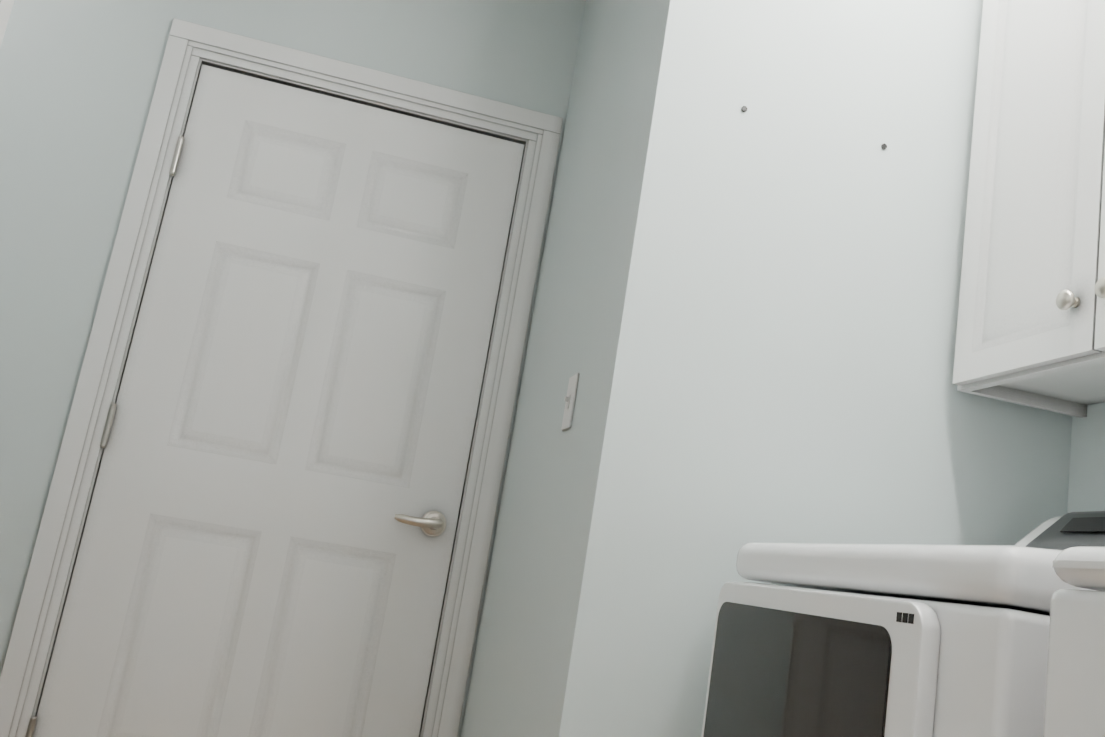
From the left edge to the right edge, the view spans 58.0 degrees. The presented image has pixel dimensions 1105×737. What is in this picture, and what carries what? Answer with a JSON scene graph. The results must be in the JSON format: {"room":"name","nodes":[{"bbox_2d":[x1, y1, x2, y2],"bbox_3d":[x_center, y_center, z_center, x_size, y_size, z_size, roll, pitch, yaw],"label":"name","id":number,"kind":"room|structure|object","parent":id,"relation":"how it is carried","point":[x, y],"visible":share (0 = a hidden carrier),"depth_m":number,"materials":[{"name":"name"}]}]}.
{"room":"laundry room","nodes":[
{"label":"laundry room","id":0,"kind":"room"},
{"bbox_2d":[0,0,585,736],"bbox_3d":[-1.637,-0.300,2.533,3.205,2.740,0.120,12,-12,-11],"label":"wall","id":1,"kind":"structure","parent":0,"point":[78,80],"depth_m":2.63,"materials":[{"name":"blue paint"}]},
{"bbox_2d":[25,64,523,736],"bbox_3d":[-0.689,0.237,2.622,0.924,2.020,0.176,12,-12,-11],"label":"door","id":2,"kind":"structure","parent":1,"relation":"in","point":[265,548],"depth_m":2.62,"materials":[{"name":"white wood"}]},
{"bbox_2d":[0,18,562,736],"bbox_3d":[-0.682,0.197,2.657,1.105,2.133,0.150,12,-12,-11],"label":"door frame","id":3,"kind":"structure","parent":1,"relation":"attached to","point":[190,48],"depth_m":2.65,"materials":[{"name":"white wood"}]},
{"bbox_2d":[460,0,1071,736],"bbox_3d":[0.550,0.048,2.477,1.115,2.740,1.100,12,-12,-11],"label":"wall","id":4,"kind":"structure","parent":0,"point":[744,324],"depth_m":1.94,"materials":[{"name":"white paint"}]},
{"bbox_2d":[561,373,579,430],"bbox_3d":[0.033,0.070,2.097,0.016,0.116,0.070,12,-12,-11],"label":"light switch","id":5,"kind":"object","parent":4,"relation":"attached to","point":[570,398],"visible":0.98,"depth_m":2.08,"materials":[{"name":"white plastic"}]},
{"bbox_2d":[1067,402,1104,512],"bbox_3d":[1.322,-0.082,1.246,0.155,2.740,1.655,12,-12,-11],"label":"wall","id":6,"kind":"structure","parent":0,"point":[1086,489],"depth_m":1.95,"materials":[{"name":"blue paint"}]},
{"bbox_2d":[952,0,1104,415],"bbox_3d":[1.088,-0.533,1.692,0.299,1.064,0.790,12,-12,-11],"label":"upper cabinet","id":7,"kind":"object","parent":6,"relation":"attached to","point":[1031,323],"depth_m":1.81,"materials":[{"name":"white wood"}]},
{"bbox_3d":[-0.986,0.936,0.901,4.320,0.100,3.145,12,-12,-11],"label":"floor","id":8,"kind":"structure","parent":0,"visible":0},
{"bbox_2d":[701,511,1104,736],"bbox_3d":[0.656,0.681,1.346,0.734,1.095,0.700,12,-12,-11],"label":"dryer","id":9,"kind":"object","parent":8,"relation":"on","point":[863,640],"visible":0.88,"depth_m":1.19,"materials":[{"name":"white metal"}]},
{"bbox_2d":[1043,546,1104,736],"bbox_3d":[0.837,0.559,0.633,0.709,1.100,0.689,12,-12,-11],"label":"washer","id":10,"kind":"object","parent":8,"relation":"on","point":[1075,695],"visible":1,"depth_m":0.91,"materials":[{"name":"white metal"}]},
{"bbox_3d":[-0.796,-0.558,0.635,0.130,2.740,2.060,12,-12,-11],"label":"wall","id":11,"kind":"structure","parent":0,"visible":0},
{"bbox_2d":[0,0,13,46],"bbox_3d":[-0.974,-0.158,1.181,0.137,2.130,0.780,12,-12,-11],"label":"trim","id":12,"kind":"structure","parent":11,"relation":"attached to","point":[6,6],"depth_m":1.66,"materials":[{"name":"white wood"}]}
]}

